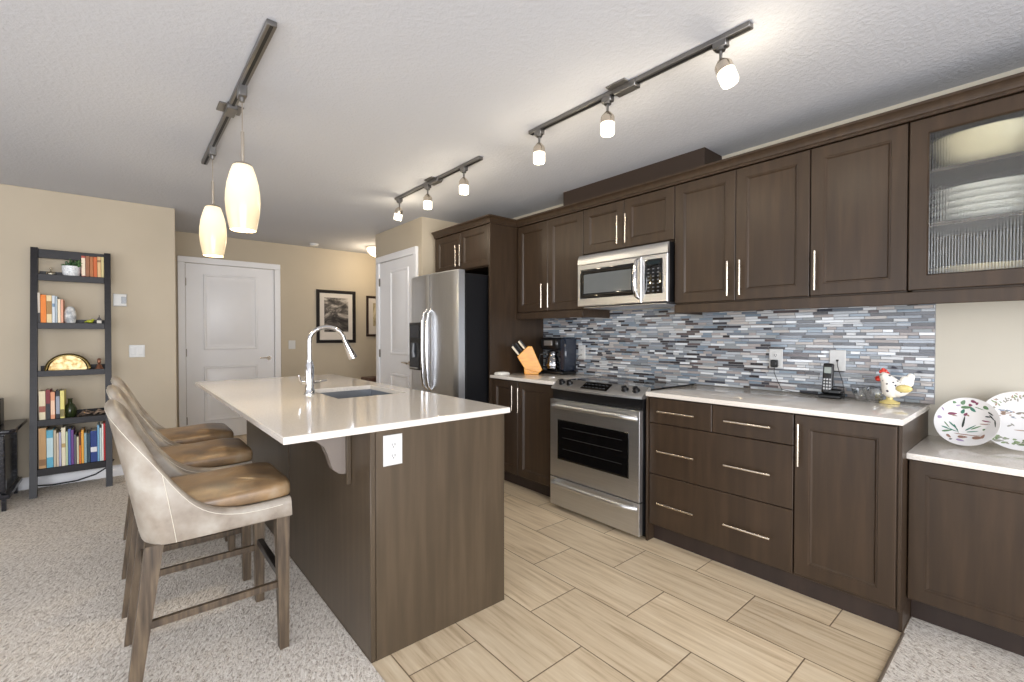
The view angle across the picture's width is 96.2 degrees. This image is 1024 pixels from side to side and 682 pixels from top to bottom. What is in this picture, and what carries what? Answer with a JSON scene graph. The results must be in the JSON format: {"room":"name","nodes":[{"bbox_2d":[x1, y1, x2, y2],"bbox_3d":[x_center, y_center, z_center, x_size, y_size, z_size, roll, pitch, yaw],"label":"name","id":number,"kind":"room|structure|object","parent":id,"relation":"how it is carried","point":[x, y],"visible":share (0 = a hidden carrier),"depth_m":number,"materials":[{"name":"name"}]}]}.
{"room":"kitchen","nodes":[
{"label":"kitchen","id":0,"kind":"room"},
{"bbox_2d":[0,184,176,477],"bbox_3d":[-5.175,-0.015,3.539,4.097,2.456,1.304,-1,1,-40],"label":"wall","id":1,"kind":"structure","parent":0,"point":[139,239],"depth_m":3.98,"materials":[{"name":"paint"}]},
{"bbox_2d":[18,464,123,490],"bbox_3d":[-4.729,1.169,3.070,4.047,0.100,0.014,-1,1,-40],"label":"baseboard","id":2,"kind":"structure","parent":1,"relation":"attached to","point":[117,469],"depth_m":3.90,"materials":[{"name":"white paint"}]},
{"bbox_2d":[113,294,126,305],"bbox_3d":[-3.492,-0.365,4.095,0.094,0.110,0.022,-1,1,-40],"label":"thermostat","id":3,"kind":"object","parent":1,"relation":"attached to","point":[118,299],"visible":1,"depth_m":4.09,"materials":[{"name":"plastic"}]},
{"bbox_2d":[129,345,144,356],"bbox_3d":[-3.410,0.092,4.179,0.112,0.112,0.009,-1,1,-40],"label":"light switch","id":4,"kind":"object","parent":1,"relation":"attached to","point":[134,350],"visible":1,"depth_m":4.18,"materials":[{"name":"plastic"}]},
{"bbox_2d":[175,231,375,435],"bbox_3d":[-2.129,-0.062,6.898,4.910,2.456,0.130,-1,1,-40],"label":"wall","id":5,"kind":"structure","parent":0,"point":[304,270],"depth_m":6.25,"materials":[{"name":"paint"}]},
{"bbox_2d":[177,255,280,435],"bbox_3d":[-3.435,0.096,5.657,1.090,2.175,0.073,-1,1,-40],"label":"door","id":6,"kind":"structure","parent":5,"relation":"in","point":[230,328],"depth_m":5.61,"materials":[{"name":"white paint"}]},
{"bbox_2d":[316,289,355,342],"bbox_3d":[-2.479,-0.343,6.494,0.547,0.740,0.026,-1,1,-40],"label":"framed picture","id":7,"kind":"object","parent":5,"relation":"attached to","point":[335,308],"visible":0.99,"depth_m":6.49,"materials":[{"name":"paper"}]},
{"bbox_2d":[324,297,347,331],"bbox_3d":[-2.480,-0.368,6.495,0.337,0.480,0.002,-1,1,-40],"label":"print","id":8,"kind":"object","parent":7,"relation":"attached to","point":[335,308],"depth_m":6.49},
{"bbox_2d":[366,296,375,335],"bbox_3d":[-1.939,-0.369,6.952,0.545,0.600,0.026,-1,1,-40],"label":"framed picture","id":9,"kind":"object","parent":5,"relation":"attached to","point":[370,300],"visible":0.37,"depth_m":6.82,"materials":[{"name":"paper"}]},
{"bbox_2d":[375,217,458,275],"bbox_3d":[-0.138,-0.050,6.048,2.977,2.456,1.116,-1,1,-40],"label":"wall","id":10,"kind":"structure","parent":0,"point":[416,232],"depth_m":4.77,"materials":[{"name":"paint"}]},
{"bbox_2d":[376,246,417,388],"bbox_3d":[-1.298,0.109,5.060,0.073,2.165,0.970,-1,1,-40],"label":"door","id":11,"kind":"structure","parent":10,"relation":"in","point":[394,277],"depth_m":5.09,"materials":[{"name":"white paint"}]},
{"bbox_2d":[0,0,1023,253],"bbox_3d":[-0.718,-1.273,2.063,9.000,0.100,9.500,-1,1,-40],"label":"ceiling","id":12,"kind":"structure","parent":0,"point":[349,106],"depth_m":2.19,"materials":[{"name":"grey"}]},
{"bbox_2d":[201,18,276,164],"bbox_3d":[-1.516,-1.209,2.455,0.110,0.038,1.870,-1,1,-40],"label":"rail","id":13,"kind":"object","parent":12,"relation":"attached to","point":[231,108],"visible":1,"depth_m":2.14,"materials":[{"name":"metal"}]},
{"bbox_2d":[199,146,226,256],"bbox_3d":[-1.881,-0.876,2.891,0.148,0.680,0.148,-1,1,-40],"label":"pendant light","id":14,"kind":"object","parent":13,"relation":"hanging from","point":[212,227],"visible":1,"depth_m":2.85,"materials":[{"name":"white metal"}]},
{"bbox_2d":[225,84,260,232],"bbox_3d":[-1.279,-0.866,2.182,0.148,0.680,0.148,-1,1,-40],"label":"pendant light","id":15,"kind":"object","parent":13,"relation":"hanging from","point":[242,193],"visible":1,"depth_m":2.14,"materials":[{"name":"glass"}]},
{"bbox_2d":[366,245,375,256],"bbox_3d":[-1.843,-1.216,6.291,0.300,0.130,0.300,-1,1,-40],"label":"dome ceiling light","id":16,"kind":"object","parent":12,"relation":"attached to","point":[371,249],"visible":0.34,"depth_m":6.18,"materials":[{"name":"white glass"}]},
{"bbox_2d":[395,156,482,199],"bbox_3d":[-0.610,-1.224,3.547,0.110,0.038,1.240,-1,1,-40],"label":"track rail","id":17,"kind":"object","parent":12,"relation":"attached to","point":[433,181],"visible":0.94,"depth_m":3.46,"materials":[{"name":"metal"}]},
{"bbox_2d":[393,198,402,220],"bbox_3d":[-0.986,-1.136,3.986,0.072,0.190,0.090,-1,1,-40],"label":"track spotlight","id":18,"kind":"object","parent":17,"relation":"attached to","point":[398,213],"visible":1,"depth_m":3.96,"materials":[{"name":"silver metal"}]},
{"bbox_2d":[423,184,431,209],"bbox_3d":[-0.661,-1.132,3.609,0.069,0.188,0.069,-1,1,-40],"label":"track spotlight","id":19,"kind":"object","parent":17,"relation":"attached to","point":[427,199],"visible":1,"depth_m":3.59,"materials":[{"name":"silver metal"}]},
{"bbox_2d":[459,166,468,194],"bbox_3d":[-0.338,-1.127,3.228,0.069,0.188,0.069,-1,1,-40],"label":"track spotlight","id":20,"kind":"object","parent":17,"relation":"attached to","point":[463,183],"visible":1,"depth_m":3.21,"materials":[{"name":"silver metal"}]},
{"bbox_2d":[529,20,752,135],"bbox_3d":[0.512,-1.206,2.228,0.110,0.038,1.243,-1,1,-40],"label":"track rail","id":21,"kind":"object","parent":12,"relation":"attached to","point":[622,87],"visible":1,"depth_m":2.11,"materials":[{"name":"metal"}]},
{"bbox_2d":[533,129,544,164],"bbox_3d":[0.157,-1.119,2.647,0.069,0.188,0.069,-1,1,-40],"label":"track spotlight","id":22,"kind":"object","parent":21,"relation":"attached to","point":[539,149],"visible":1,"depth_m":2.62,"materials":[{"name":"glass"}]},
{"bbox_2d":[600,94,614,136],"bbox_3d":[0.473,-1.113,2.274,0.069,0.188,0.069,-1,1,-40],"label":"track spotlight","id":23,"kind":"object","parent":21,"relation":"attached to","point":[607,125],"visible":1,"depth_m":2.25,"materials":[{"name":"glass"}]},
{"bbox_2d":[712,38,738,88],"bbox_3d":[0.853,-1.106,1.832,0.072,0.190,0.096,-1,1,-40],"label":"track spotlight","id":24,"kind":"object","parent":21,"relation":"attached to","point":[727,75],"visible":1,"depth_m":1.82,"materials":[{"name":"glass"}]},
{"bbox_2d":[0,435,1023,681],"bbox_3d":[-0.724,1.282,2.028,8.900,0.104,9.400,-1,1,-40],"label":"floor","id":25,"kind":"structure","parent":0,"point":[586,599],"depth_m":2.00,"materials":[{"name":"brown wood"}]},
{"bbox_2d":[0,419,26,511],"bbox_3d":[-4.157,0.924,3.140,1.115,0.581,0.570,-1,1,-40],"label":"media console","id":26,"kind":"object","parent":25,"relation":"on","point":[10,480],"visible":1,"depth_m":3.43,"materials":[{"name":"black wood"}]},
{"bbox_2d":[0,398,3,424],"bbox_3d":[-3.909,0.532,3.411,0.170,0.194,0.150,-1,1,-40],"label":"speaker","id":27,"kind":"object","parent":26,"relation":"on","point":[1,399],"visible":1,"depth_m":3.47},
{"bbox_2d":[0,477,21,499],"bbox_3d":[-4.154,1.109,3.132,1.065,0.030,0.550,-1,1,-40],"label":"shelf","id":28,"kind":"object","parent":26,"relation":"attached to","point":[14,482],"depth_m":3.41,"materials":[{"name":"black wood"}]},
{"bbox_2d":[29,247,112,498],"bbox_3d":[-3.613,0.225,3.780,0.483,1.961,0.334,-1,1,-40],"label":"bookcase","id":29,"kind":"object","parent":25,"relation":"on","point":[36,253],"visible":0.89,"depth_m":3.73,"materials":[{"name":"black wood"}]},
{"bbox_2d":[37,293,41,322],"bbox_3d":[-3.821,-0.261,3.721,0.014,0.250,0.142,-1,1,-40],"label":"book","id":30,"kind":"object","parent":29,"relation":"in","point":[38,294],"visible":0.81,"depth_m":3.67,"materials":[{"name":"paper"}]},
{"bbox_2d":[39,390,45,419],"bbox_3d":[-3.749,0.513,3.678,0.036,0.235,0.162,-1,1,-40],"label":"book","id":31,"kind":"object","parent":29,"relation":"in","point":[42,393],"visible":0.8,"depth_m":3.62,"materials":[{"name":"paper"}]},
{"bbox_2d":[38,426,48,468],"bbox_3d":[-3.726,0.843,3.659,0.041,0.325,0.192,-1,1,-40],"label":"book","id":32,"kind":"object","parent":29,"relation":"in","point":[42,430],"visible":0.77,"depth_m":3.59,"materials":[{"name":"paper"}]},
{"bbox_2d":[40,295,46,322],"bbox_3d":[-3.803,-0.254,3.738,0.032,0.235,0.141,-1,1,-40],"label":"book","id":33,"kind":"object","parent":29,"relation":"in","point":[43,307],"visible":0.73,"depth_m":3.69,"materials":[{"name":"paper"}]},
{"bbox_2d":[46,295,51,322],"bbox_3d":[-3.777,-0.253,3.759,0.030,0.232,0.142,-1,1,-40],"label":"book","id":34,"kind":"object","parent":29,"relation":"in","point":[48,297],"visible":0.75,"depth_m":3.71,"materials":[{"name":"paper"}]},
{"bbox_2d":[46,388,51,418],"bbox_3d":[-3.725,0.508,3.699,0.025,0.245,0.162,-1,1,-40],"label":"book","id":35,"kind":"object","parent":29,"relation":"in","point":[48,396],"visible":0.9,"depth_m":3.64,"materials":[{"name":"paper"}]},
{"bbox_2d":[46,426,55,467],"bbox_3d":[-3.695,0.853,3.686,0.037,0.305,0.192,-1,1,-40],"label":"book","id":36,"kind":"object","parent":29,"relation":"in","point":[49,432],"visible":0.88,"depth_m":3.62,"materials":[{"name":"paper"}]},
{"bbox_2d":[50,391,55,418],"bbox_3d":[-3.704,0.517,3.716,0.024,0.225,0.162,-1,1,-40],"label":"book","id":37,"kind":"object","parent":29,"relation":"in","point":[52,393],"visible":0.85,"depth_m":3.66,"materials":[{"name":"paper"}]},
{"bbox_2d":[52,295,54,322],"bbox_3d":[-3.758,-0.253,3.775,0.016,0.232,0.142,-1,1,-40],"label":"book","id":38,"kind":"object","parent":29,"relation":"in","point":[53,297],"visible":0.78,"depth_m":3.72,"materials":[{"name":"paper"}]},
{"bbox_2d":[53,427,58,466],"bbox_3d":[-3.674,0.855,3.704,0.015,0.300,0.191,-1,1,-40],"label":"book","id":39,"kind":"object","parent":29,"relation":"in","point":[56,429],"visible":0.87,"depth_m":3.63,"materials":[{"name":"paper"}]},
{"bbox_2d":[55,296,58,322],"bbox_3d":[-3.746,-0.251,3.786,0.012,0.228,0.141,-1,1,-40],"label":"book","id":40,"kind":"object","parent":29,"relation":"in","point":[56,297],"visible":0.8,"depth_m":3.73,"materials":[{"name":"paper"}]},
{"bbox_2d":[56,430,59,466],"bbox_3d":[-3.662,0.867,3.715,0.012,0.275,0.191,-1,1,-40],"label":"book","id":41,"kind":"object","parent":29,"relation":"in","point":[57,433],"visible":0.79,"depth_m":3.64,"materials":[{"name":"paper"}]},
{"bbox_2d":[56,389,60,418],"bbox_3d":[-3.683,0.512,3.735,0.023,0.235,0.162,-1,1,-40],"label":"book","id":42,"kind":"object","parent":29,"relation":"in","point":[57,390],"visible":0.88,"depth_m":3.68,"materials":[{"name":"paper"}]},
{"bbox_2d":[59,430,61,465],"bbox_3d":[-3.651,0.865,3.724,0.012,0.280,0.191,-1,1,-40],"label":"book","id":43,"kind":"object","parent":29,"relation":"in","point":[60,446],"visible":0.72,"depth_m":3.65,"materials":[{"name":"paper"}]},
{"bbox_2d":[60,389,65,417],"bbox_3d":[-3.663,0.513,3.751,0.024,0.232,0.162,-1,1,-40],"label":"book","id":44,"kind":"object","parent":29,"relation":"in","point":[62,391],"visible":0.92,"depth_m":3.69,"materials":[{"name":"paper"}]},
{"bbox_2d":[61,299,64,322],"bbox_3d":[-3.721,-0.239,3.807,0.014,0.203,0.142,-1,1,-40],"label":"book","id":45,"kind":"object","parent":29,"relation":"in","point":[62,300],"visible":0.84,"depth_m":3.76,"materials":[{"name":"paper"}]},
{"bbox_2d":[61,425,66,465],"bbox_3d":[-3.636,0.847,3.736,0.023,0.315,0.192,-1,1,-40],"label":"book","id":46,"kind":"object","parent":29,"relation":"in","point":[64,427],"visible":0.85,"depth_m":3.66,"materials":[{"name":"paper"}]},
{"bbox_2d":[44,353,90,370],"bbox_3d":[-3.667,0.172,3.801,0.279,0.140,0.112,-1,1,-40],"label":"shell bowl","id":47,"kind":"object","parent":29,"relation":"on","point":[68,361],"visible":1,"depth_m":3.76,"materials":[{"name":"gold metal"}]},
{"bbox_2d":[64,306,75,322],"bbox_3d":[-3.665,-0.211,3.812,0.076,0.148,0.061,-1,1,-40],"label":"vase","id":48,"kind":"object","parent":29,"relation":"on","point":[70,312],"visible":0.91,"depth_m":3.79,"materials":[{"name":"ceramic"}]},
{"bbox_2d":[68,426,71,464],"bbox_3d":[-3.611,0.854,3.758,0.015,0.300,0.191,-1,1,-40],"label":"book","id":49,"kind":"object","parent":29,"relation":"in","point":[70,427],"visible":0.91,"depth_m":3.69,"materials":[{"name":"paper"}]},
{"bbox_2d":[65,398,76,417],"bbox_3d":[-3.628,0.550,3.775,0.084,0.158,0.084,-1,1,-40],"label":"vase","id":50,"kind":"object","parent":29,"relation":"on","point":[70,407],"visible":0.88,"depth_m":3.76,"materials":[{"name":"glass"}]},
{"bbox_2d":[61,259,82,275],"bbox_3d":[-3.678,-0.609,3.854,0.150,0.153,0.120,-1,1,-40],"label":"potted plant","id":51,"kind":"object","parent":29,"relation":"on","point":[72,268],"visible":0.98,"depth_m":3.81,"materials":[{"name":"green plant"}]},
{"bbox_2d":[71,427,74,464],"bbox_3d":[-3.598,0.859,3.769,0.015,0.290,0.191,-1,1,-40],"label":"book","id":52,"kind":"object","parent":29,"relation":"in","point":[73,428],"visible":0.85,"depth_m":3.70,"materials":[{"name":"paper"}]},
{"bbox_2d":[74,431,77,463],"bbox_3d":[-3.585,0.879,3.780,0.014,0.250,0.191,-1,1,-40],"label":"book","id":53,"kind":"object","parent":29,"relation":"in","point":[76,432],"visible":0.9,"depth_m":3.71,"materials":[{"name":"paper"}]},
{"bbox_2d":[81,427,84,462],"bbox_3d":[-3.552,0.864,3.808,0.015,0.280,0.191,-1,1,-40],"label":"book","id":54,"kind":"object","parent":29,"relation":"in","point":[83,428],"visible":0.9,"depth_m":3.73,"materials":[{"name":"paper"}]},
{"bbox_2d":[81,256,85,275],"bbox_3d":[-3.649,-0.625,3.916,0.024,0.185,0.122,-1,1,-40],"label":"book","id":55,"kind":"object","parent":29,"relation":"in","point":[83,266],"visible":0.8,"depth_m":3.87,"materials":[{"name":"paper"}]},
{"bbox_2d":[84,429,87,462],"bbox_3d":[-3.539,0.876,3.819,0.015,0.255,0.191,-1,1,-40],"label":"book","id":56,"kind":"object","parent":29,"relation":"in","point":[86,431],"visible":0.9,"depth_m":3.75,"materials":[{"name":"paper"}]},
{"bbox_2d":[87,430,90,462],"bbox_3d":[-3.525,0.878,3.832,0.019,0.250,0.191,-1,1,-40],"label":"book","id":57,"kind":"object","parent":29,"relation":"in","point":[88,432],"visible":0.86,"depth_m":3.76,"materials":[{"name":"paper"}]},
{"bbox_2d":[77,409,104,416],"bbox_3d":[-3.511,0.598,3.869,0.111,0.045,0.220,1,1,44],"label":"driftwood","id":58,"kind":"object","parent":29,"relation":"on","point":[83,412],"visible":0.86,"depth_m":3.84,"materials":[{"name":"wood"}]},
{"bbox_2d":[90,428,97,461],"bbox_3d":[-3.500,0.871,3.852,0.040,0.265,0.192,-1,1,-40],"label":"book","id":59,"kind":"object","parent":29,"relation":"in","point":[93,433],"visible":0.84,"depth_m":3.78,"materials":[{"name":"paper"}]},
{"bbox_2d":[97,422,99,460],"bbox_3d":[-3.479,0.848,3.870,0.012,0.310,0.191,-1,1,-40],"label":"book","id":60,"kind":"object","parent":29,"relation":"in","point":[98,424],"visible":0.91,"depth_m":3.80,"materials":[{"name":"paper"}]},
{"bbox_2d":[38,459,114,485],"bbox_3d":[-3.711,1.120,3.899,0.516,0.151,0.036,-1,1,-40],"label":"lead","id":61,"kind":"object","parent":25,"relation":"on","point":[113,459],"visible":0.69,"depth_m":3.89,"materials":[{"name":"black plastic"}]},
{"bbox_2d":[111,376,233,541],"bbox_3d":[-2.063,0.709,2.811,0.581,1.020,0.495,-1,1,-40],"label":"bar stool","id":62,"kind":"object","parent":25,"relation":"on","point":[206,431],"visible":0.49,"depth_m":2.77,"materials":[{"name":"leather"}]},
{"bbox_2d":[157,423,233,443],"bbox_3d":[-2.015,0.579,2.850,0.454,0.075,0.426,-1,1,-40],"label":"seat cushion","id":63,"kind":"object","parent":62,"relation":"on","point":[206,431],"depth_m":2.78,"materials":[{"name":"leather"}]},
{"bbox_2d":[106,385,252,618],"bbox_3d":[-1.690,0.715,2.360,0.581,1.020,0.495,-1,1,-40],"label":"bar stool","id":64,"kind":"object","parent":25,"relation":"on","point":[215,454],"visible":0.44,"depth_m":2.31,"materials":[{"name":"leather"}]},
{"bbox_2d":[160,438,252,467],"bbox_3d":[-1.642,0.585,2.399,0.454,0.075,0.426,-1,1,-40],"label":"seat cushion","id":65,"kind":"object","parent":64,"relation":"on","point":[223,452],"depth_m":2.33,"materials":[{"name":"leather"}]},
{"bbox_2d":[104,399,291,681],"bbox_3d":[-1.247,0.722,1.851,0.581,1.020,0.495,-1,1,-40],"label":"bar stool","id":66,"kind":"object","parent":25,"relation":"on","point":[170,505],"visible":1,"depth_m":1.71,"materials":[{"name":"beige leather"}]},
{"bbox_2d":[171,462,289,506],"bbox_3d":[-1.199,0.592,1.890,0.454,0.075,0.426,-1,1,-40],"label":"seat cushion","id":67,"kind":"object","parent":66,"relation":"on","point":[243,485],"depth_m":1.83,"materials":[{"name":"leather"}]},
{"bbox_2d":[247,414,503,662],"bbox_3d":[-1.086,0.779,2.781,0.909,0.889,2.273,-1,1,-40],"label":"kitchen island","id":68,"kind":"object","parent":25,"relation":"on","point":[401,554],"visible":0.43,"depth_m":1.96,"materials":[{"name":"brown wood"}]},
{"bbox_2d":[195,374,509,444],"bbox_3d":[-1.172,0.321,2.792,1.000,0.026,2.415,-1,1,-40],"label":"island countertop","id":69,"kind":"structure","parent":68,"relation":"on","point":[279,407],"depth_m":2.22,"materials":[{"name":"beige stone"}]},
{"bbox_2d":[298,325,356,394],"bbox_3d":[-1.088,0.107,2.725,0.335,0.403,0.064,-1,1,-35],"label":"faucet","id":70,"kind":"object","parent":69,"relation":"on","point":[309,381],"visible":1,"depth_m":2.66,"materials":[{"name":"silver metal"}]},
{"bbox_2d":[321,389,390,398],"bbox_3d":[-0.955,0.422,2.823,0.443,0.176,0.566,-1,1,-40],"label":"sink","id":71,"kind":"object","parent":69,"relation":"in","point":[365,392],"visible":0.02,"depth_m":3.07,"materials":[{"name":"metal"}]},
{"bbox_2d":[383,433,401,466],"bbox_3d":[-0.467,0.428,1.805,0.080,0.120,0.008,-1,1,-40],"label":"outlet","id":72,"kind":"object","parent":68,"relation":"attached to","point":[392,444],"visible":1,"depth_m":1.80,"materials":[{"name":"plastic"}]},
{"bbox_2d":[409,269,488,402],"bbox_3d":[-0.401,0.296,4.418,0.985,1.810,0.815,-1,1,-40],"label":"refrigerator","id":73,"kind":"object","parent":25,"relation":"on","point":[449,327],"visible":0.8,"depth_m":3.99,"materials":[{"name":"metal"}]},
{"bbox_2d":[435,223,542,403],"bbox_3d":[-0.253,0.085,4.518,0.684,2.228,0.910,-1,1,-40],"label":"tall cabinet","id":74,"kind":"object","parent":25,"relation":"on","point":[491,249],"visible":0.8,"depth_m":4.11,"materials":[{"name":"brown wood"}]},
{"bbox_2d":[431,72,1023,238],"bbox_3d":[0.960,-1.037,3.072,0.688,0.060,4.660,-1,1,-40],"label":"crown molding","id":75,"kind":"structure","parent":74,"relation":"attached to","point":[1013,84],"depth_m":2.42,"materials":[{"name":"brown wood"}]},
{"bbox_2d":[493,378,553,496],"bbox_3d":[0.296,0.763,3.898,0.663,0.889,0.757,-1,1,-40],"label":"base cabinet","id":76,"kind":"object","parent":25,"relation":"on","point":[527,424],"visible":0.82,"depth_m":3.68,"materials":[{"name":"brown wood"}]},
{"bbox_2d":[490,372,597,384],"bbox_3d":[0.303,0.306,3.894,0.649,0.026,0.764,-1,1,-40],"label":"countertop","id":77,"kind":"structure","parent":76,"relation":"on","point":[542,378],"depth_m":3.81,"materials":[{"name":"beige stone"}]},
{"bbox_2d":[517,346,541,373],"bbox_3d":[0.155,0.168,4.039,0.217,0.245,0.100,0,1,0],"label":"knife block","id":78,"kind":"object","parent":77,"relation":"on","point":[527,357],"visible":0.99,"depth_m":3.99,"materials":[{"name":"brown wood"}]},
{"bbox_2d":[538,338,579,374],"bbox_3d":[0.419,0.131,4.062,0.223,0.320,0.331,-1,1,-40],"label":"coffee maker","id":79,"kind":"object","parent":77,"relation":"on","point":[566,364],"visible":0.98,"depth_m":4.01,"materials":[{"name":"black plastic"}]},
{"bbox_2d":[550,376,696,536],"bbox_3d":[0.759,0.746,3.275,0.741,0.942,0.775,-1,1,-40],"label":"range","id":80,"kind":"object","parent":25,"relation":"on","point":[598,424],"visible":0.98,"depth_m":3.02,"materials":[{"name":"silver metal"}]},
{"bbox_2d":[550,398,645,536],"bbox_3d":[0.749,0.769,3.266,0.713,0.895,0.759,-1,1,-40],"label":"oven","id":81,"kind":"object","parent":80,"relation":"in","point":[598,445],"depth_m":3.00,"materials":[{"name":"silver metal"}]},
{"bbox_2d":[570,376,696,390],"bbox_3d":[0.826,0.306,3.325,0.567,0.028,0.775,-1,1,-40],"label":"cooktop","id":82,"kind":"object","parent":80,"relation":"in","point":[653,385],"depth_m":3.25,"materials":[{"name":"black glass"}]},
{"bbox_2d":[646,396,796,591],"bbox_3d":[1.311,0.780,2.703,0.664,0.889,0.808,-1,1,-40],"label":"base cabinet","id":83,"kind":"object","parent":25,"relation":"on","point":[720,478],"visible":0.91,"depth_m":2.46,"materials":[{"name":"brown wood"}]},
{"bbox_2d":[646,384,929,425],"bbox_3d":[1.450,0.325,2.544,0.649,0.026,1.208,-1,1,-40],"label":"countertop","id":84,"kind":"structure","parent":83,"relation":"on","point":[850,408],"depth_m":2.35,"materials":[{"name":"beige stone"}]},
{"bbox_2d":[817,361,844,398],"bbox_3d":[1.767,0.211,2.534,0.141,0.200,0.108,-1,1,-40],"label":"cordless phone","id":85,"kind":"object","parent":84,"relation":"on","point":[828,391],"visible":1,"depth_m":2.53,"materials":[{"name":"black plastic"}]},
{"bbox_2d":[862,387,884,401],"bbox_3d":[1.887,0.281,2.393,0.102,0.065,0.102,-1,1,-40],"label":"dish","id":86,"kind":"object","parent":84,"relation":"on","point":[882,395],"visible":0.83,"depth_m":2.40,"materials":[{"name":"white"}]},
{"bbox_2d":[874,368,914,403],"bbox_3d":[1.915,0.226,2.300,0.086,0.178,0.160,0,1,-24],"label":"rooster figurine","id":87,"kind":"object","parent":84,"relation":"on","point":[891,387],"visible":1,"depth_m":2.28,"materials":[{"name":"ceramic"}]},
{"bbox_2d":[794,411,927,632],"bbox_3d":[1.702,0.786,2.243,0.663,0.889,0.399,-1,1,-40],"label":"base cabinet","id":88,"kind":"object","parent":25,"relation":"on","point":[851,477],"visible":0.7,"depth_m":2.04,"materials":[{"name":"brown wood"}]},
{"bbox_2d":[877,632,904,681],"bbox_3d":[0.972,1.238,1.360,1.780,0.009,0.010,-1,1,-40],"label":"trim","id":89,"kind":"structure","parent":25,"relation":"on","point":[882,675],"depth_m":1.78,"materials":[{"name":"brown metal"}]},
{"bbox_2d":[907,459,1023,656],"bbox_3d":[2.247,0.871,1.723,0.508,0.733,1.097,-1,1,-40],"label":"base cabinet","id":90,"kind":"object","parent":25,"relation":"on","point":[965,570],"visible":0.82,"depth_m":1.85,"materials":[{"name":"brown wood"}]},
{"bbox_2d":[906,435,1023,476],"bbox_3d":[2.237,0.491,1.710,0.534,0.026,1.098,-1,1,-40],"label":"countertop","id":91,"kind":"structure","parent":90,"relation":"on","point":[990,457],"depth_m":1.91,"materials":[{"name":"beige stone"}]},
{"bbox_2d":[934,398,1000,445],"bbox_3d":[2.034,0.360,2.060,0.090,0.207,0.222,0,1,-26],"label":"decorative plate","id":92,"kind":"object","parent":91,"relation":"on","point":[960,421],"visible":1,"depth_m":2.06,"materials":[{"name":"ceramic"}]},
{"bbox_2d":[986,392,1023,450],"bbox_3d":[2.191,0.344,1.981,0.082,0.247,0.256,0,1,-30],"label":"decorative plate","id":93,"kind":"object","parent":91,"relation":"on","point":[1009,406],"visible":0.75,"depth_m":2.01,"materials":[{"name":"ceramic"}]},
{"bbox_2d":[512,67,1023,442],"bbox_3d":[1.915,-0.002,2.612,0.150,2.456,6.900,-1,1,-40],"label":"wall","id":94,"kind":"structure","parent":0,"point":[979,349],"depth_m":2.18,"materials":[{"name":"paint"}]},
{"bbox_2d":[517,211,609,319],"bbox_3d":[0.412,-0.606,3.958,0.384,0.830,0.783,-1,1,-40],"label":"upper cabinet","id":95,"kind":"object","parent":94,"relation":"attached to","point":[549,251],"depth_m":3.82,"materials":[{"name":"brown wood"}]},
{"bbox_2d":[584,186,674,254],"bbox_3d":[0.916,-0.835,3.362,0.384,0.356,0.770,-1,1,-40],"label":"upper cabinet","id":96,"kind":"object","parent":94,"relation":"attached to","point":[649,218],"visible":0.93,"depth_m":3.22,"materials":[{"name":"brown wood"}]},
{"bbox_2d":[578,241,675,309],"bbox_3d":[0.874,-0.445,3.333,0.470,0.402,0.760,-1,1,-40],"label":"microwave","id":97,"kind":"object","parent":96,"relation":"attached to","point":[639,277],"visible":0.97,"depth_m":3.16,"materials":[{"name":"silver metal"}]},
{"bbox_2d":[563,147,721,205],"bbox_3d":[0.919,-1.157,3.471,0.236,0.173,1.230,-1,1,-40],"label":"trim","id":98,"kind":"structure","parent":94,"relation":"attached to","point":[702,156],"depth_m":3.26,"materials":[{"name":"brown paint"}]},
{"bbox_2d":[543,304,935,403],"bbox_3d":[1.198,0.030,3.332,0.010,0.538,2.772,-1,1,-40],"label":"tile backsplash","id":99,"kind":"structure","parent":94,"relation":"attached to","point":[728,349],"depth_m":2.88,"materials":[{"name":"tile"}]},
{"bbox_2d":[578,345,584,358],"bbox_3d":[0.608,0.096,4.011,0.008,0.120,0.078,-1,1,-40],"label":"outlet","id":100,"kind":"object","parent":99,"relation":"attached to","point":[581,348],"visible":1,"depth_m":4.01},
{"bbox_2d":[769,349,782,367],"bbox_3d":[1.619,0.108,2.821,0.008,0.118,0.076,-1,1,-40],"label":"outlet","id":101,"kind":"object","parent":99,"relation":"attached to","point":[774,354],"visible":0.66,"depth_m":2.81,"materials":[{"name":"plastic"}]},
{"bbox_2d":[770,360,817,394],"bbox_3d":[1.672,0.211,2.722,0.036,0.189,0.259,-1,1,-39],"label":"power adapter","id":102,"kind":"object","parent":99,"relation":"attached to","point":[773,363],"visible":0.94,"depth_m":2.79,"materials":[{"name":"black plastic"}]},
{"bbox_2d":[829,350,845,370],"bbox_3d":[1.826,0.109,2.579,0.008,0.118,0.078,-1,1,-40],"label":"phone jack","id":103,"kind":"object","parent":99,"relation":"attached to","point":[834,355],"visible":0.92,"depth_m":2.57,"materials":[{"name":"plastic"}]},
{"bbox_2d":[675,150,810,304],"bbox_3d":[1.415,-0.618,2.778,0.384,0.773,0.766,-1,1,-40],"label":"upper cabinet","id":104,"kind":"object","parent":94,"relation":"attached to","point":[742,234],"visible":0.91,"depth_m":2.63,"materials":[{"name":"brown wood"}]},
{"bbox_2d":[674,286,1023,314],"bbox_3d":[1.886,-0.196,2.250,0.334,0.057,2.190,-1,1,-40],"label":"rail","id":105,"kind":"object","parent":104,"relation":"attached to","point":[1016,293],"visible":1,"depth_m":2.20,"materials":[{"name":"brown wood"}]},
{"bbox_2d":[810,123,909,296],"bbox_3d":[1.789,-0.612,2.337,0.384,0.773,0.388,-1,1,-40],"label":"upper cabinet","id":106,"kind":"object","parent":94,"relation":"attached to","point":[860,185],"visible":0.91,"depth_m":2.23,"materials":[{"name":"brown wood"}]},
{"bbox_2d":[908,92,1023,291],"bbox_3d":[2.088,-0.608,2.017,0.344,0.773,0.482,-1,1,-40],"label":"upper cabinet","id":107,"kind":"object","parent":94,"relation":"attached to","point":[966,165],"visible":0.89,"depth_m":1.95,"materials":[{"name":"brown wood"}]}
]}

